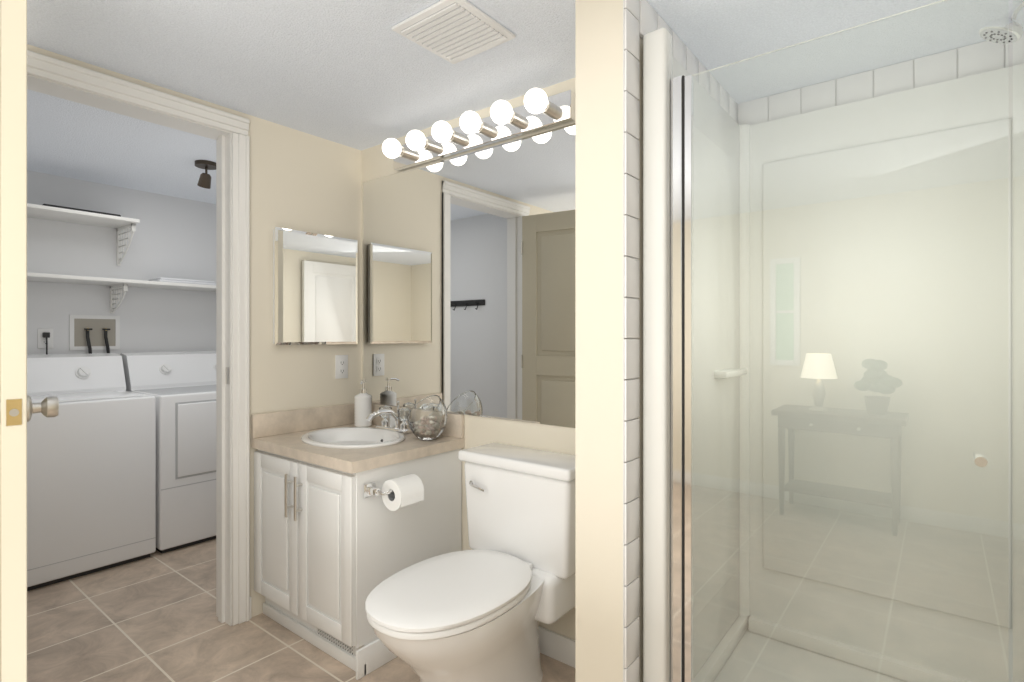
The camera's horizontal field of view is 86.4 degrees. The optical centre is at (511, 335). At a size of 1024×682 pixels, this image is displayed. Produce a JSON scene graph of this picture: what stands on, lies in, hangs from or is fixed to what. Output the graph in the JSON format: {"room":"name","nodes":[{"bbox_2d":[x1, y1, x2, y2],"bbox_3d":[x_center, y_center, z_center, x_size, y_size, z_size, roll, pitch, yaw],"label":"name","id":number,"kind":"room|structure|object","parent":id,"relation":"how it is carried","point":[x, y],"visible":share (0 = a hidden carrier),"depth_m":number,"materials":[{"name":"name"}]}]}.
{"room":"bathroom","nodes":[
{"label":"bathroom","id":0,"kind":"room"},
{"bbox_2d":[27,170,215,354],"bbox_3d":[-1.184,0.130,2.366,0.070,2.130,2.070,0,0,38],"label":"wall","id":1,"kind":"structure","parent":0,"point":[174,237],"depth_m":1.99,"materials":[{"name":"white paint"}]},
{"bbox_2d":[37,329,52,348],"bbox_3d":[-2.681,0.015,3.132,0.008,0.114,0.070,0,0,38],"label":"electrical outlet","id":2,"kind":"object","parent":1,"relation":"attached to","point":[41,341],"visible":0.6,"depth_m":3.12,"materials":[{"name":"white plastic"}]},
{"bbox_2d":[42,332,49,353],"bbox_3d":[-2.667,0.088,3.121,0.030,0.215,0.030,0,0,38],"label":"cord","id":3,"kind":"object","parent":2,"relation":"attached to","point":[46,335],"visible":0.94,"depth_m":3.11,"materials":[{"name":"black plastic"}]},
{"bbox_2d":[69,315,119,353],"bbox_3d":[-2.520,0.035,3.304,0.048,0.321,0.250,0,0,38],"label":"box","id":4,"kind":"object","parent":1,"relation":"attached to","point":[89,333],"visible":0.94,"depth_m":3.31,"materials":[{"name":"white plastic"}]},
{"bbox_2d":[27,44,358,616],"bbox_3d":[-1.731,0.130,1.568,0.060,2.130,3.300,0,0,38],"label":"wall","id":5,"kind":"structure","parent":0,"point":[305,182],"depth_m":2.44,"materials":[{"name":"beige paint"}]},
{"bbox_2d":[0,0,58,681],"bbox_3d":[-1.327,0.180,1.414,0.710,2.006,0.202,0,0,38],"label":"laundry door","id":6,"kind":"structure","parent":5,"relation":"in","point":[18,407],"depth_m":1.18,"materials":[{"name":"beige wood"}]},
{"bbox_2d":[27,50,249,625],"bbox_3d":[-1.430,0.143,2.006,0.172,2.104,0.850,0,0,38],"label":"door frame","id":7,"kind":"structure","parent":5,"relation":"attached to","point":[226,131],"depth_m":2.26,"materials":[{"name":"white wood"}]},
{"bbox_2d":[273,227,357,344],"bbox_3d":[-0.906,-0.216,2.538,0.032,0.513,0.425,0,0,38],"label":"mirrored medicine cabinet","id":8,"kind":"object","parent":5,"relation":"attached to","point":[315,288],"visible":1,"depth_m":2.51,"materials":[{"name":"silver mirror"}]},
{"bbox_2d":[335,355,347,378],"bbox_3d":[-0.829,0.150,2.655,0.008,0.114,0.070,0,0,38],"label":"outlet","id":9,"kind":"object","parent":5,"relation":"attached to","point":[341,366],"visible":1,"depth_m":2.65,"materials":[{"name":"white plastic"}]},
{"bbox_2d":[27,539,574,681],"bbox_3d":[-0.914,1.225,1.344,5.500,0.060,4.200,0,0,38],"label":"floor","id":10,"kind":"structure","parent":0,"point":[153,617],"depth_m":2.15,"materials":[{"name":"tile"}]},
{"bbox_2d":[27,353,155,590],"bbox_3d":[-2.390,0.650,2.879,0.661,1.090,0.683,0,0,38],"label":"washer","id":11,"kind":"object","parent":10,"relation":"on","point":[91,477],"visible":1,"depth_m":2.75,"materials":[{"name":"white metal"}]},
{"bbox_2d":[120,351,215,552],"bbox_3d":[-1.951,0.650,3.424,0.676,1.090,0.683,0,0,38],"label":"dryer","id":12,"kind":"object","parent":10,"relation":"on","point":[180,387],"visible":0.54,"depth_m":3.10,"materials":[{"name":"white metal"}]},
{"bbox_2d":[251,401,464,679],"bbox_3d":[-0.662,0.746,2.298,0.712,0.898,0.588,0,0,38],"label":"bathroom vanity","id":13,"kind":"object","parent":10,"relation":"on","point":[333,548],"visible":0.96,"depth_m":2.10,"materials":[{"name":"white wood"}]},
{"bbox_2d":[354,379,371,426],"bbox_3d":[-0.713,0.320,2.609,0.084,0.224,0.084,0,0,38],"label":"soap dispenser","id":14,"kind":"object","parent":13,"relation":"on","point":[362,405],"visible":0.94,"depth_m":2.58,"materials":[{"name":"white ceramic"}]},
{"bbox_2d":[363,474,423,510],"bbox_3d":[-0.412,0.560,1.951,0.136,0.108,0.192,0,0,38],"label":"toilet paper holder","id":15,"kind":"object","parent":13,"relation":"attached to","point":[398,493],"visible":0.98,"depth_m":1.92,"materials":[{"name":"white paper"}]},
{"bbox_2d":[407,395,446,439],"bbox_3d":[-0.351,0.338,2.279,0.162,0.187,0.164,0,0,38],"label":"shells","id":16,"kind":"object","parent":13,"relation":"on","point":[429,425],"visible":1,"depth_m":2.25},
{"bbox_2d":[365,442,574,681],"bbox_3d":[-0.117,0.811,1.749,0.494,0.768,0.762,0,0,38],"label":"toilet","id":17,"kind":"object","parent":10,"relation":"on","point":[492,599],"visible":0.98,"depth_m":1.75,"materials":[{"name":"white ceramic"}]},
{"bbox_2d":[643,0,1023,681],"bbox_3d":[0.989,0.153,1.558,0.926,2.083,0.902,0,0,38],"label":"shower","id":18,"kind":"object","parent":10,"relation":"on","point":[833,394],"visible":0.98,"depth_m":1.74,"materials":[{"name":"clear glass"}]},
{"bbox_2d":[359,78,574,639],"bbox_3d":[-0.122,0.130,2.325,1.470,2.130,0.120,0,0,38],"label":"wall","id":19,"kind":"structure","parent":0,"point":[373,163],"depth_m":2.23,"materials":[{"name":"beige paint"}]},
{"bbox_2d":[363,123,574,427],"bbox_3d":[-0.166,-0.217,2.278,1.475,1.099,0.005,0,0,38],"label":"vanity mirror","id":20,"kind":"object","parent":19,"relation":"attached to","point":[468,283],"visible":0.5,"depth_m":2.25,"materials":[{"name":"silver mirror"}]},
{"bbox_2d":[382,88,574,170],"bbox_3d":[-0.202,-0.825,2.199,0.970,0.104,0.174,0,0,38],"label":"vanity light","id":21,"kind":"object","parent":19,"relation":"attached to","point":[539,110],"visible":1,"depth_m":2.14,"materials":[{"name":"silver metal"}]},
{"bbox_2d":[538,626,574,667],"bbox_3d":[0.099,1.147,2.064,0.800,0.095,0.017,0,0,38],"label":"baseboard","id":22,"kind":"structure","parent":19,"relation":"attached to","point":[556,646],"depth_m":2.01,"materials":[{"name":"white wood"}]},
{"bbox_2d":[623,0,738,681],"bbox_3d":[0.603,0.130,1.810,0.014,2.130,0.990,0,0,38],"label":"shower wall tile","id":23,"kind":"structure","parent":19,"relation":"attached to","point":[641,18],"depth_m":1.45,"materials":[{"name":"white tile"}]},
{"bbox_2d":[27,0,1023,203],"bbox_3d":[-0.914,-0.975,1.344,5.500,0.080,4.200,0,0,38],"label":"ceiling","id":24,"kind":"structure","parent":0,"point":[361,75],"depth_m":1.83,"materials":[{"name":"white paint"}]},
{"bbox_2d":[195,160,215,188],"bbox_3d":[-1.653,-0.866,2.946,0.114,0.137,0.110,0,0,38],"label":"light","id":25,"kind":"object","parent":24,"relation":"hanging from","point":[204,181],"visible":1,"depth_m":2.93,"materials":[{"name":"brown metal"}]},
{"bbox_2d":[392,0,515,63],"bbox_3d":[-0.176,-0.925,1.667,0.270,0.017,0.270,0,0,38],"label":"ceiling vent","id":26,"kind":"object","parent":24,"relation":"in","point":[453,31],"visible":1,"depth_m":1.64,"materials":[{"name":"white plastic"}]},
{"bbox_2d":[575,0,642,681],"bbox_3d":[1.274,0.130,1.358,1.920,2.130,1.110,0,0,38],"label":"wall","id":27,"kind":"structure","parent":0,"point":[598,340],"depth_m":1.47,"materials":[{"name":"beige paint"}]},
{"bbox_2d":[739,32,1023,124],"bbox_3d":[1.273,-0.880,1.893,0.905,0.110,0.030,0,0,38],"label":"wall tiles","id":28,"kind":"structure","parent":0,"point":[862,86],"depth_m":1.88,"materials":[{"name":"white tile"}]}
]}

